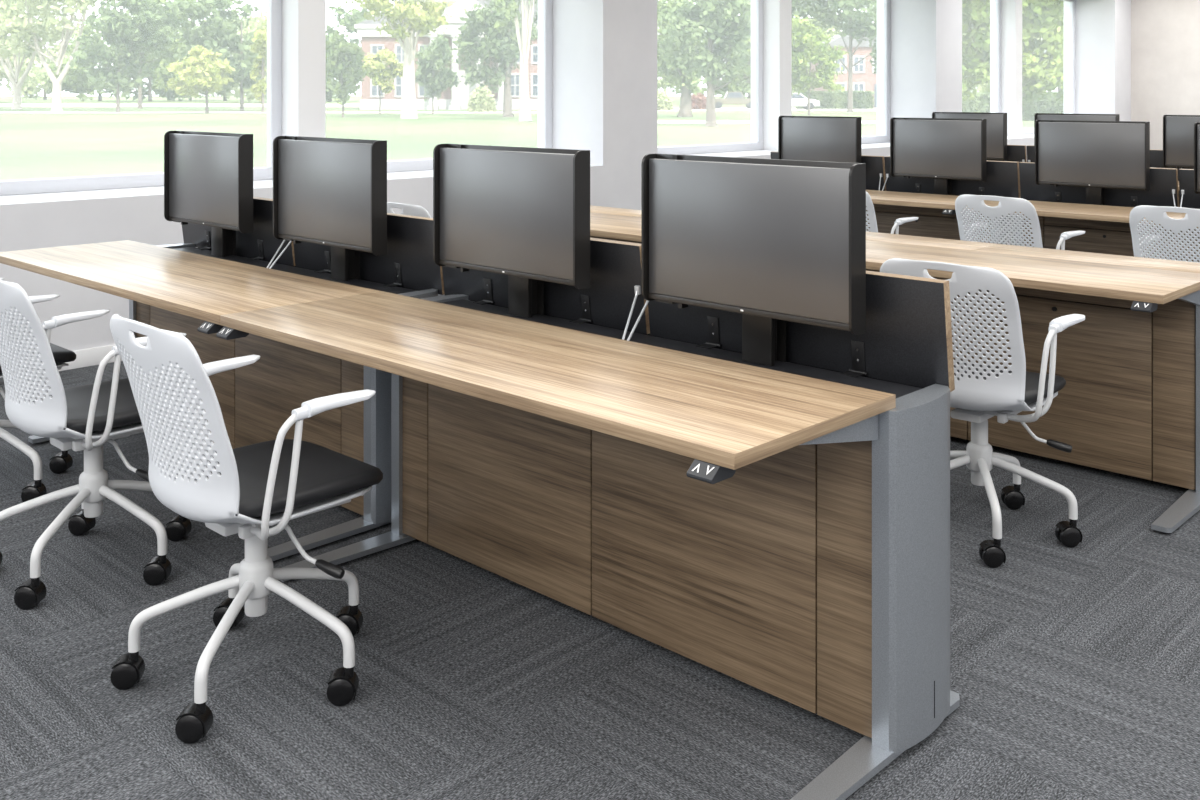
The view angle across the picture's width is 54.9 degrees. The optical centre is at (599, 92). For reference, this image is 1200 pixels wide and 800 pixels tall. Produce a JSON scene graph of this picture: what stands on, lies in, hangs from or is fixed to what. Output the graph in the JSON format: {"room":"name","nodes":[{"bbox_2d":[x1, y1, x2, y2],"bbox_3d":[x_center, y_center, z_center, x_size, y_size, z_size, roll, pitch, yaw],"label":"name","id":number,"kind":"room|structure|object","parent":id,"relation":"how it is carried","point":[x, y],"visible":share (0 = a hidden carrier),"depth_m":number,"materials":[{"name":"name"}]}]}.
{"room":"computer lab","nodes":[
{"label":"computer lab","id":0,"kind":"room"},
{"bbox_2d":[0,0,1130,350],"bbox_3d":[-0.669,-0.125,8.484,0.720,3.050,23.510,0,0,44],"label":"wall","id":1,"kind":"structure","parent":0,"point":[604,52],"depth_m":8.89,"materials":[{"name":"paint"}]},
{"bbox_2d":[58,344,121,370],"bbox_3d":[-0.421,1.355,8.212,0.014,0.090,23.260,0,0,44],"label":"baseboard","id":2,"kind":"structure","parent":1,"relation":"attached to","point":[90,356],"depth_m":5.92,"materials":[{"name":"white paint"}]},
{"bbox_2d":[0,0,281,195],"bbox_3d":[-2.799,-0.417,6.585,0.060,1.926,2.180,0,0,44],"label":"window","id":3,"kind":"structure","parent":1,"relation":"in","point":[274,7],"depth_m":7.21,"materials":[{"name":"white paint"}]},
{"bbox_2d":[282,0,325,137],"bbox_3d":[-1.938,-0.417,7.408,0.340,1.926,0.200,0,0,44],"label":"window frame","id":4,"kind":"structure","parent":1,"relation":"attached to","point":[303,21],"depth_m":7.29,"materials":[{"name":"white paint"}]},
{"bbox_2d":[387,0,551,171],"bbox_3d":[-1.150,-0.417,8.301,0.060,1.926,2.180,0,0,44],"label":"window","id":5,"kind":"structure","parent":1,"relation":"in","point":[545,5],"depth_m":9.03,"materials":[{"name":"white paint"}]},
{"bbox_2d":[657,0,762,154],"bbox_3d":[0.790,-0.417,10.320,0.060,1.926,2.180,0,0,44],"label":"window","id":6,"kind":"structure","parent":1,"relation":"in","point":[757,144],"depth_m":11.04,"materials":[{"name":"white paint"}]},
{"bbox_2d":[751,0,791,149],"bbox_3d":[1.650,-0.417,11.144,0.340,1.926,0.200,0,0,44],"label":"window frame","id":7,"kind":"structure","parent":1,"relation":"attached to","point":[777,14],"depth_m":11.04,"materials":[{"name":"white paint"}]},
{"bbox_2d":[861,0,889,143],"bbox_3d":[2.439,-0.417,12.037,0.060,1.926,2.180,0,0,44],"label":"window","id":8,"kind":"structure","parent":1,"relation":"in","point":[885,137],"depth_m":12.77,"materials":[{"name":"white paint"}]},
{"bbox_2d":[994,0,1000,112],"bbox_3d":[4.365,-0.417,14.042,0.060,1.926,2.180,0,0,44],"label":"window","id":9,"kind":"structure","parent":1,"relation":"in","point":[997,3],"depth_m":14.77,"materials":[{"name":"white paint"}]},
{"bbox_2d":[990,0,1021,135],"bbox_3d":[5.225,-0.417,14.865,0.340,1.926,0.200,0,0,44],"label":"trim","id":10,"kind":"structure","parent":1,"relation":"attached to","point":[1011,10],"depth_m":14.75,"materials":[{"name":"white paint"}]},
{"bbox_2d":[1022,0,1074,133],"bbox_3d":[6.020,-0.417,15.765,0.060,1.926,2.200,0,0,44],"label":"window","id":11,"kind":"structure","parent":1,"relation":"in","point":[1071,2],"depth_m":16.50,"materials":[{"name":"white paint"}]},
{"bbox_2d":[0,361,1199,799],"bbox_3d":[3.323,1.460,4.650,11.850,0.120,23.510,0,0,44],"label":"floor","id":12,"kind":"structure","parent":0,"point":[1075,671],"depth_m":2.77,"materials":[{"name":"carpet"}]},
{"bbox_2d":[0,278,75,501],"bbox_3d":[-2.171,0.955,4.078,0.609,0.889,0.602,0,0,44],"label":"swivel chair","id":13,"kind":"object","parent":12,"relation":"on","point":[61,461],"visible":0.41,"depth_m":3.99,"materials":[{"name":"white plastic"}]},
{"bbox_2d":[0,343,75,371],"bbox_3d":[-2.138,0.939,4.097,0.422,0.062,0.460,0,0,44],"label":"seat cushion","id":14,"kind":"object","parent":13,"relation":"on","point":[61,355],"depth_m":4.09,"materials":[{"name":"black fabric"}]},
{"bbox_2d":[0,280,199,609],"bbox_3d":[-1.504,0.955,3.437,0.609,0.889,0.602,0,0,44],"label":"swivel chair","id":15,"kind":"object","parent":12,"relation":"on","point":[83,417],"visible":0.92,"depth_m":3.26,"materials":[{"name":"white plastic"}]},
{"bbox_2d":[51,379,199,432],"bbox_3d":[-1.470,0.939,3.457,0.422,0.062,0.460,0,0,44],"label":"seat cushion","id":16,"kind":"object","parent":15,"relation":"on","point":[126,419],"depth_m":3.33,"materials":[{"name":"black fabric"}]},
{"bbox_2d":[0,197,444,561],"bbox_3d":[-1.465,0.912,4.237,1.867,0.975,0.868,0,0,44],"label":"desk","id":17,"kind":"object","parent":12,"relation":"on","point":[186,288],"visible":0.59,"depth_m":4.04,"materials":[{"name":"brown wood"}]},
{"bbox_2d":[164,130,252,256],"bbox_3d":[-1.582,0.416,4.752,0.632,0.510,0.137,0,0,44],"label":"desktop monitor","id":18,"kind":"object","parent":17,"relation":"on","point":[208,176],"visible":1,"depth_m":4.70,"materials":[{"name":"grey"}]},
{"bbox_2d":[197,321,223,333],"bbox_3d":[-1.122,0.677,3.354,0.058,0.028,0.070,0,0,44],"label":"switch","id":19,"kind":"object","parent":17,"relation":"attached to","point":[208,327],"depth_m":3.33,"materials":[{"name":"black plastic"}]},
{"bbox_2d":[170,246,417,293],"bbox_3d":[-1.252,0.690,4.420,1.678,0.036,0.260,0,0,44],"label":"cable tray","id":20,"kind":"object","parent":17,"relation":"on","point":[393,285],"depth_m":4.40,"materials":[{"name":"black metal"}]},
{"bbox_2d":[273,136,386,280],"bbox_3d":[-0.945,0.416,4.141,0.632,0.510,0.137,0,0,44],"label":"desktop monitor","id":21,"kind":"object","parent":17,"relation":"on","point":[332,192],"visible":1,"depth_m":4.09,"materials":[{"name":"grey plastic"}]},
{"bbox_2d":[110,314,382,743],"bbox_3d":[-0.830,0.955,2.792,0.609,0.889,0.602,0,0,44],"label":"swivel chair","id":22,"kind":"object","parent":12,"relation":"on","point":[247,490],"visible":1,"depth_m":2.63,"materials":[{"name":"white plastic"}]},
{"bbox_2d":[196,439,382,517],"bbox_3d":[-0.797,0.939,2.812,0.422,0.062,0.460,0,0,44],"label":"seat cushion","id":23,"kind":"object","parent":22,"relation":"on","point":[326,477],"depth_m":2.74,"materials":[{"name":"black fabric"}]},
{"bbox_2d":[387,202,469,300],"bbox_3d":[-0.749,0.955,5.586,0.609,0.889,0.602,0,0,44],"label":"swivel chair","id":24,"kind":"object","parent":12,"relation":"on","point":[413,210],"visible":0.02,"depth_m":5.30,"materials":[{"name":"white plastic"}]},
{"bbox_2d":[216,237,959,799],"bbox_3d":[-0.129,0.912,2.953,1.862,0.975,0.868,0,0,44],"label":"desk","id":25,"kind":"object","parent":12,"relation":"on","point":[782,530],"visible":0.88,"depth_m":2.70,"materials":[{"name":"brown wood"}]},
{"bbox_2d":[216,326,248,339],"bbox_3d":[-1.042,0.677,3.277,0.058,0.028,0.070,0,0,44],"label":"switch","id":26,"kind":"object","parent":25,"relation":"attached to","point":[227,332],"depth_m":3.26,"materials":[{"name":"black"}]},
{"bbox_2d":[433,143,589,317],"bbox_3d":[-0.251,0.416,3.473,0.632,0.510,0.137,0,0,44],"label":"desktop monitor","id":27,"kind":"object","parent":25,"relation":"on","point":[522,214],"visible":1,"depth_m":3.42,"materials":[{"name":"grey plastic"}]},
{"bbox_2d":[443,299,922,397],"bbox_3d":[0.089,0.690,3.131,1.658,0.036,0.260,0,0,44],"label":"cable tray","id":28,"kind":"object","parent":25,"relation":"on","point":[902,385],"depth_m":3.05,"materials":[{"name":"black metal"}]},
{"bbox_2d":[686,459,735,483],"bbox_3d":[0.200,0.677,2.083,0.058,0.028,0.070,0,0,44],"label":"switch","id":29,"kind":"object","parent":25,"relation":"attached to","point":[712,471],"depth_m":2.06,"materials":[{"name":"black plastic"}]},
{"bbox_2d":[641,153,865,365],"bbox_3d":[0.384,0.416,2.864,0.632,0.510,0.137,0,0,44],"label":"desktop monitor","id":30,"kind":"object","parent":25,"relation":"on","point":[771,242],"visible":1,"depth_m":2.81,"materials":[{"name":"grey plastic"}]},
{"bbox_2d":[590,205,649,333],"bbox_3d":[0.062,1.018,5.826,1.867,0.765,0.854,0,0,44],"label":"desk","id":31,"kind":"object","parent":12,"relation":"on","point":[609,223],"visible":0.05,"depth_m":5.67,"materials":[{"name":"brown wood"}]},
{"bbox_2d":[866,192,917,233],"bbox_3d":[1.479,0.955,6.575,0.609,0.889,0.602,0,0,44],"label":"swivel chair","id":32,"kind":"object","parent":12,"relation":"on","point":[870,211],"visible":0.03,"depth_m":6.27,"materials":[{"name":"white plastic"}]},
{"bbox_2d":[770,151,1020,244],"bbox_3d":[1.653,0.912,7.482,1.867,0.975,0.868,0,0,44],"label":"desk","id":33,"kind":"object","parent":12,"relation":"on","point":[893,198],"visible":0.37,"depth_m":7.28,"materials":[{"name":"brown wood"}]},
{"bbox_2d":[778,116,860,162],"bbox_3d":[1.536,0.416,7.997,0.632,0.510,0.137,0,0,44],"label":"desktop monitor","id":34,"kind":"object","parent":33,"relation":"on","point":[805,138],"visible":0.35,"depth_m":7.95,"materials":[{"name":"grey plastic"}]},
{"bbox_2d":[890,117,986,194],"bbox_3d":[2.172,0.416,7.386,0.632,0.510,0.137,0,0,44],"label":"desktop monitor","id":35,"kind":"object","parent":33,"relation":"on","point":[943,150],"visible":0.89,"depth_m":7.35,"materials":[{"name":"grey plastic"}]},
{"bbox_2d":[942,209,955,214],"bbox_3d":[1.995,0.677,6.599,0.058,0.028,0.070,0,0,44],"label":"switch","id":36,"kind":"object","parent":33,"relation":"attached to","point":[946,211],"depth_m":6.58,"materials":[{"name":"black"}]},
{"bbox_2d":[880,258,1084,567],"bbox_3d":[1.214,0.955,3.710,0.609,0.889,0.602,0,0,42],"label":"swivel chair","id":37,"kind":"object","parent":12,"relation":"on","point":[982,391],"visible":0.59,"depth_m":3.48,"materials":[{"name":"white plastic"}]},
{"bbox_2d":[954,359,1065,403],"bbox_3d":[1.244,0.939,3.733,0.422,0.062,0.460,0,0,42],"label":"seat cushion","id":38,"kind":"object","parent":37,"relation":"on","point":[1030,396],"depth_m":3.54,"materials":[{"name":"black fabric"}]},
{"bbox_2d":[988,145,1034,192],"bbox_3d":[3.201,0.912,9.094,1.867,0.975,0.868,0,0,44],"label":"desk","id":39,"kind":"object","parent":12,"relation":"on","point":[1015,153],"visible":0.08,"depth_m":9.40,"materials":[{"name":"brown wood"}]},
{"bbox_2d":[932,112,1006,160],"bbox_3d":[3.084,0.416,9.609,0.632,0.510,0.137,0,0,44],"label":"desktop monitor","id":40,"kind":"object","parent":39,"relation":"on","point":[996,122],"visible":0.42,"depth_m":9.42,"materials":[{"name":"grey plastic"}]},
{"bbox_2d":[1034,113,1118,159],"bbox_3d":[3.721,0.416,8.998,0.632,0.510,0.137,0,0,44],"label":"desktop monitor","id":41,"kind":"object","parent":39,"relation":"on","point":[1038,116],"visible":0.16,"depth_m":8.97,"materials":[{"name":"grey plastic"}]},
{"bbox_2d":[955,194,1084,249],"bbox_3d":[2.146,0.955,5.950,0.601,0.889,0.608,0,0,-43],"label":"swivel chair","id":42,"kind":"object","parent":12,"relation":"on","point":[1010,205],"visible":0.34,"depth_m":5.74,"materials":[{"name":"white plastic"}]},
{"bbox_2d":[866,231,1199,532],"bbox_3d":[1.398,1.018,4.543,1.862,0.765,0.854,0,0,44],"label":"desk","id":43,"kind":"object","parent":12,"relation":"on","point":[1128,403],"visible":0.42,"depth_m":4.17,"materials":[{"name":"brown wood"}]},
{"bbox_2d":[1131,301,1157,312],"bbox_3d":[1.732,0.677,3.678,0.058,0.028,0.070,0,0,44],"label":"switch","id":44,"kind":"object","parent":43,"relation":"attached to","point":[1143,306],"depth_m":3.66,"materials":[{"name":"black"}]},
{"bbox_2d":[962,162,1199,261],"bbox_3d":[2.989,0.912,6.199,1.862,0.975,0.868,0,0,44],"label":"desk","id":45,"kind":"object","parent":12,"relation":"on","point":[1060,209],"visible":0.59,"depth_m":6.55,"materials":[{"name":"brown wood"}]},
{"bbox_2d":[1035,120,1149,204],"bbox_3d":[2.867,0.416,6.719,0.632,0.510,0.137,0,0,44],"label":"desktop monitor","id":46,"kind":"object","parent":45,"relation":"on","point":[1096,156],"visible":0.89,"depth_m":6.68,"materials":[{"name":"grey plastic"}]},
{"bbox_2d":[1194,122,1199,193],"bbox_3d":[3.502,0.416,6.109,0.632,0.510,0.137,0,0,44],"label":"desktop monitor","id":47,"kind":"object","parent":45,"relation":"on","point":[1197,124],"visible":1,"depth_m":6.28,"materials":[{"name":"grey plastic"}]},
{"bbox_2d":[1129,205,1199,262],"bbox_3d":[2.780,0.955,5.382,0.601,0.889,0.608,0,0,-43],"label":"swivel chair","id":48,"kind":"object","parent":12,"relation":"on","point":[1157,214],"visible":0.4,"depth_m":5.23,"materials":[{"name":"white plastic"}]},
{"bbox_2d":[1150,149,1193,206],"bbox_3d":[4.537,0.912,7.810,1.862,0.975,0.868,0,0,44],"label":"desk","id":49,"kind":"object","parent":12,"relation":"on","point":[1156,156],"visible":0.03,"depth_m":8.67,"materials":[{"name":"brown wood"}]},
{"bbox_2d":[1163,115,1199,168],"bbox_3d":[4.415,0.416,8.331,0.632,0.510,0.137,0,0,44],"label":"desktop monitor","id":50,"kind":"object","parent":49,"relation":"on","point":[1178,130],"visible":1,"depth_m":8.44,"materials":[{"name":"grey"}]},
{"bbox_2d":[1131,0,1199,149],"bbox_3d":[11.649,-0.125,12.848,11.000,3.050,0.150,0,0,44],"label":"wall","id":51,"kind":"structure","parent":0,"point":[1165,34],"depth_m":16.30,"materials":[{"name":"paint"}]},
{"label":"outside","id":52,"kind":"structure","parent":0,"visible":0},
{"bbox_2d":[0,112,537,112],"bbox_3d":[-29.838,1.424,86.159,52.886,0.012,48.224,0,0,44],"label":"footpath","id":53,"kind":"structure","parent":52,"point":[0,112],"depth_m":84.05,"materials":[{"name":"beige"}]},
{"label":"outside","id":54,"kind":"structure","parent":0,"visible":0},
{"bbox_2d":[0,104,359,106],"bbox_3d":[-60.341,1.424,139.352,86.875,0.012,66.600,0,0,44],"label":"footpath","id":55,"kind":"structure","parent":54,"point":[1,105],"depth_m":131.10,"materials":[{"name":"beige"}]},
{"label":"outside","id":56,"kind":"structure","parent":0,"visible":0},
{"bbox_2d":[657,121,876,123],"bbox_3d":[10.168,1.424,56.503,18.468,0.012,5.000,0,0,0],"label":"footpath","id":57,"kind":"structure","parent":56,"point":[658,122],"depth_m":55.55,"materials":[{"name":"beige concrete"}]},
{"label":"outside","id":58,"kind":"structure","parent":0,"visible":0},
{"bbox_2d":[0,96,1033,180],"bbox_3d":[-134.533,1.430,240.167,513.200,0.001,680.000,0,0,44],"label":"lawn","id":59,"kind":"structure","parent":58,"point":[32,145],"depth_m":45.27,"materials":[{"name":"green plant"}]},
{"bbox_2d":[0,30,50,87],"bbox_3d":[-92.544,-5.883,171.704,20.663,17.065,18.919,0,0,44],"label":"tree","id":60,"kind":"object","parent":59,"relation":"on","point":[34,72],"visible":0.18,"depth_m":171.30,"materials":[{"name":"green plant"}]},
{"bbox_2d":[0,0,59,108],"bbox_3d":[-53.775,-6.423,100.417,11.820,15.707,12.125,0,0,44],"label":"tree","id":61,"kind":"object","parent":59,"relation":"on","point":[11,64],"visible":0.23,"depth_m":101.01,"materials":[{"name":"green plant"}]},
{"bbox_2d":[3,22,83,99],"bbox_3d":[-112.607,-6.359,233.802,18.884,16.160,18.931,0,0,44],"label":"tree","id":62,"kind":"object","parent":59,"relation":"on","point":[27,89],"visible":0.24,"depth_m":230.81,"materials":[{"name":"green plant"}]},
{"bbox_2d":[0,0,104,110],"bbox_3d":[-43.408,-6.533,92.928,13.405,15.926,12.126,0,0,44],"label":"tree","id":63,"kind":"object","parent":59,"relation":"on","point":[11,22],"visible":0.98,"depth_m":92.13,"materials":[{"name":"green plant"}]},
{"bbox_2d":[38,12,136,100],"bbox_3d":[-88.626,-6.397,203.799,18.588,16.403,19.764,0,0,44],"label":"tree","id":64,"kind":"object","parent":59,"relation":"on","point":[69,85],"visible":0.25,"depth_m":200.78,"materials":[{"name":"green plant"}]},
{"bbox_2d":[70,0,187,111],"bbox_3d":[-34.986,-3.285,85.433,7.742,9.572,8.267,0,0,44],"label":"tree","id":65,"kind":"object","parent":59,"relation":"on","point":[154,29],"visible":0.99,"depth_m":84.15,"materials":[{"name":"green plant"}]},
{"bbox_2d":[83,23,197,101],"bbox_3d":[-74.506,-5.805,189.805,18.833,14.800,18.871,0,0,44],"label":"tree","id":66,"kind":"object","parent":59,"relation":"on","point":[147,90],"visible":0.12,"depth_m":189.17,"materials":[{"name":"green plant"}]},
{"bbox_2d":[125,0,199,108],"bbox_3d":[-40.320,-5.080,106.376,8.071,13.192,8.550,0,0,44],"label":"tree","id":67,"kind":"object","parent":59,"relation":"on","point":[162,76],"visible":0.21,"depth_m":106.09,"materials":[{"name":"green plant"}]},
{"bbox_2d":[147,17,210,99],"bbox_3d":[-78.978,-6.397,223.012,19.502,16.794,18.987,0,0,44],"label":"tree","id":68,"kind":"object","parent":59,"relation":"on","point":[162,95],"visible":0.06,"depth_m":220.00,"materials":[{"name":"green plant"}]},
{"bbox_2d":[165,44,234,112],"bbox_3d":[-27.831,-0.973,80.821,4.861,4.818,4.816,0,0,44],"label":"tree","id":69,"kind":"object","parent":59,"relation":"on","point":[211,72],"visible":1,"depth_m":80.06,"materials":[{"name":"green plant"}]},
{"bbox_2d":[173,0,266,110],"bbox_3d":[-30.067,-3.504,92.140,8.758,10.008,7.671,0,0,44],"label":"tree","id":70,"kind":"object","parent":59,"relation":"on","point":[212,34],"visible":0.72,"depth_m":90.96,"materials":[{"name":"green plant"}]},
{"bbox_2d":[182,13,257,100],"bbox_3d":[-66.770,-6.131,205.999,19.264,16.915,24.131,0,0,44],"label":"tree","id":71,"kind":"object","parent":59,"relation":"on","point":[251,16],"visible":0.02,"depth_m":205.49,"materials":[{"name":"green plant"}]},
{"bbox_2d":[208,10,266,101],"bbox_3d":[-51.439,-5.497,174.676,19.426,15.261,19.072,0,0,44],"label":"tree","id":72,"kind":"object","parent":59,"relation":"on","point":[255,25],"visible":0.05,"depth_m":172.11,"materials":[{"name":"green plant"}]},
{"bbox_2d":[248,15,266,111],"bbox_3d":[-24.220,-2.277,85.050,3.203,7.537,3.428,0,0,44],"label":"tree","id":73,"kind":"object","parent":59,"relation":"on","point":[260,46],"visible":0.49,"depth_m":84.79,"materials":[{"name":"green plant"}]},
{"bbox_2d":[326,29,368,117],"bbox_3d":[-15.028,-1.221,67.442,2.838,5.304,3.042,0,0,-4],"label":"tree","id":74,"kind":"object","parent":59,"relation":"on","point":[343,60],"visible":1,"depth_m":66.88,"materials":[{"name":"green plant"}]},
{"bbox_2d":[326,5,372,101],"bbox_3d":[-43.656,-6.298,188.202,22.846,16.296,19.155,0,0,44],"label":"tree","id":75,"kind":"object","parent":59,"relation":"on","point":[356,17],"visible":0.12,"depth_m":187.33,"materials":[{"name":"green plant"}]},
{"bbox_2d":[360,48,402,113],"bbox_3d":[-14.472,-0.814,77.139,3.199,4.490,2.930,0,0,-24],"label":"tree","id":76,"kind":"object","parent":59,"relation":"on","point":[378,72],"visible":0.99,"depth_m":76.62,"materials":[{"name":"green plant"}]},
{"bbox_2d":[345,0,453,118],"bbox_3d":[-12.163,-3.519,64.536,7.717,9.978,8.302,0,0,44],"label":"tree","id":77,"kind":"object","parent":59,"relation":"on","point":[409,24],"visible":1,"depth_m":64.34,"materials":[{"name":"green plant"}]},
{"bbox_2d":[415,34,459,113],"bbox_3d":[-10.935,-1.275,77.109,3.446,5.410,3.144,0,0,44],"label":"tree","id":78,"kind":"object","parent":59,"relation":"on","point":[434,58],"visible":1,"depth_m":76.52,"materials":[{"name":"green plant"}]},
{"bbox_2d":[354,0,537,109],"bbox_3d":[-11.250,-3.420,106.005,19.800,9.700,16.800,0,0,0],"label":"building","id":79,"kind":"structure","parent":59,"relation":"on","point":[457,98],"depth_m":99.90,"materials":[{"name":"red brick"}]},
{"bbox_2d":[467,86,496,111],"bbox_3d":[-8.942,0.485,87.449,2.286,2.191,1.797,0,0,-13],"label":"bush","id":80,"kind":"object","parent":59,"relation":"on","point":[481,100],"visible":0.99,"depth_m":87.05,"materials":[{"name":"green plant"}]},
{"bbox_2d":[450,0,537,116],"bbox_3d":[-5.900,-2.453,68.940,5.222,8.115,5.940,0,0,44],"label":"tree","id":81,"kind":"object","parent":59,"relation":"on","point":[503,46],"visible":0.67,"depth_m":68.18,"materials":[{"name":"green plant"}]},
{"bbox_2d":[494,0,534,121],"bbox_3d":[-3.430,-3.606,57.922,5.018,10.314,4.708,0,0,6],"label":"tree","id":82,"kind":"object","parent":59,"relation":"on","point":[511,10],"visible":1,"depth_m":57.62,"materials":[{"name":"green plant"}]},
{"bbox_2d":[657,90,673,109],"bbox_3d":[4.939,0.635,95.186,1.979,1.906,1.991,0,0,44],"label":"bush","id":83,"kind":"object","parent":59,"relation":"on","point":[663,102],"visible":0.66,"depth_m":94.75,"materials":[{"name":"green plant"}]},
{"bbox_2d":[657,26,703,95],"bbox_3d":[9.603,-6.918,198.930,19.308,17.027,19.803,0,0,44],"label":"tree","id":84,"kind":"object","parent":59,"relation":"on","point":[663,77],"visible":0.02,"depth_m":194.10,"materials":[{"name":"green plant"}]},
{"bbox_2d":[657,0,707,116],"bbox_3d":[3.970,-2.706,68.687,5.256,8.722,5.350,0,0,44],"label":"tree","id":85,"kind":"object","parent":59,"relation":"on","point":[686,84],"visible":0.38,"depth_m":68.41,"materials":[{"name":"green plant"}]},
{"bbox_2d":[691,93,706,108],"bbox_3d":[8.562,0.780,101.129,2.278,1.709,2.241,0,0,44],"label":"bush","id":86,"kind":"object","parent":59,"relation":"on","point":[699,101],"visible":0.68,"depth_m":100.64,"materials":[{"name":"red plant"}]},
{"bbox_2d":[657,0,750,126],"bbox_3d":[4.799,-1.783,49.057,4.840,6.469,4.378,0,0,9],"label":"tree","id":87,"kind":"object","parent":59,"relation":"on","point":[717,20],"visible":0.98,"depth_m":48.36,"materials":[{"name":"green plant"}]},
{"bbox_2d":[691,30,809,98],"bbox_3d":[22.625,-6.081,165.736,19.289,17.315,19.252,0,0,44],"label":"tree","id":88,"kind":"object","parent":59,"relation":"on","point":[733,86],"visible":0.16,"depth_m":165.28,"materials":[{"name":"green plant"}]},
{"bbox_2d":[792,17,841,92],"bbox_3d":[33.342,-6.030,193.859,18.924,15.340,17.925,0,0,44],"label":"tree","id":89,"kind":"object","parent":59,"relation":"on","point":[832,33],"visible":0.04,"depth_m":189.26,"materials":[{"name":"green plant"}]},
{"bbox_2d":[792,15,849,114],"bbox_3d":[13.241,-1.765,73.768,4.767,6.392,4.425,0,0,-26],"label":"tree","id":90,"kind":"object","parent":59,"relation":"on","point":[808,47],"visible":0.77,"depth_m":72.89,"materials":[{"name":"green plant"}]},
{"bbox_2d":[792,0,876,111],"bbox_3d":[17.027,-4.248,85.176,11.074,11.466,8.171,0,0,5],"label":"tree","id":91,"kind":"object","parent":59,"relation":"on","point":[857,24],"visible":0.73,"depth_m":84.31,"materials":[{"name":"green plant"}]},
{"bbox_2d":[795,90,874,108],"bbox_3d":[21.067,0.647,103.928,5.879,1.829,5.730,0,0,44],"label":"hedge","id":92,"kind":"object","parent":59,"relation":"on","point":[862,99],"visible":0.73,"depth_m":103.44,"materials":[{"name":"green plant"}]},
{"bbox_2d":[810,35,876,107],"bbox_3d":[25.976,-2.670,116.006,9.000,8.200,8.600,0,0,0],"label":"brick house","id":93,"kind":"structure","parent":59,"relation":"on","point":[863,78],"depth_m":112.00,"materials":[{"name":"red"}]},
{"bbox_2d":[962,0,1063,104],"bbox_3d":[8.373,-0.856,24.044,3.696,4.602,3.499,0,0,-10],"label":"tree","id":94,"kind":"object","parent":59,"relation":"on","point":[1044,18],"visible":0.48,"depth_m":23.46,"materials":[{"name":"green plant"}]},
{"bbox_2d":[962,91,1063,120],"bbox_3d":[21.671,0.734,59.997,6.404,1.713,1.491,0,0,0],"label":"hedge","id":95,"kind":"object","parent":59,"relation":"on","point":[981,103],"visible":0.25,"depth_m":59.42,"materials":[{"name":"green plant"}]},
{"bbox_2d":[964,31,1063,92],"bbox_3d":[47.815,-6.263,119.385,20.397,16.879,17.855,0,0,44],"label":"tree","id":96,"kind":"object","parent":59,"relation":"on","point":[979,87],"visible":0.02,"depth_m":117.74,"materials":[{"name":"green plant"}]},
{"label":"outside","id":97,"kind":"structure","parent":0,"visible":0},
{"bbox_2d":[657,108,876,110],"bbox_3d":[18.478,1.424,103.475,32.878,0.012,37.733,0,0,44],"label":"road","id":98,"kind":"structure","parent":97,"point":[674,109],"depth_m":99.32,"materials":[{"name":"beige asphalt"}]},
{"bbox_2d":[715,92,750,108],"bbox_3d":[12.292,0.643,106.005,4.900,1.550,1.840,0,0,0],"label":"car","id":99,"kind":"object","parent":98,"relation":"on","point":[730,98],"visible":0.74,"depth_m":105.16,"materials":[{"name":"paint"}]},
{"bbox_2d":[792,93,819,109],"bbox_3d":[16.343,0.708,98.005,4.250,1.420,1.840,0,0,0],"label":"parked car","id":100,"kind":"object","parent":98,"relation":"on","point":[797,100],"visible":0.43,"depth_m":97.16,"materials":[{"name":"grey paint"}]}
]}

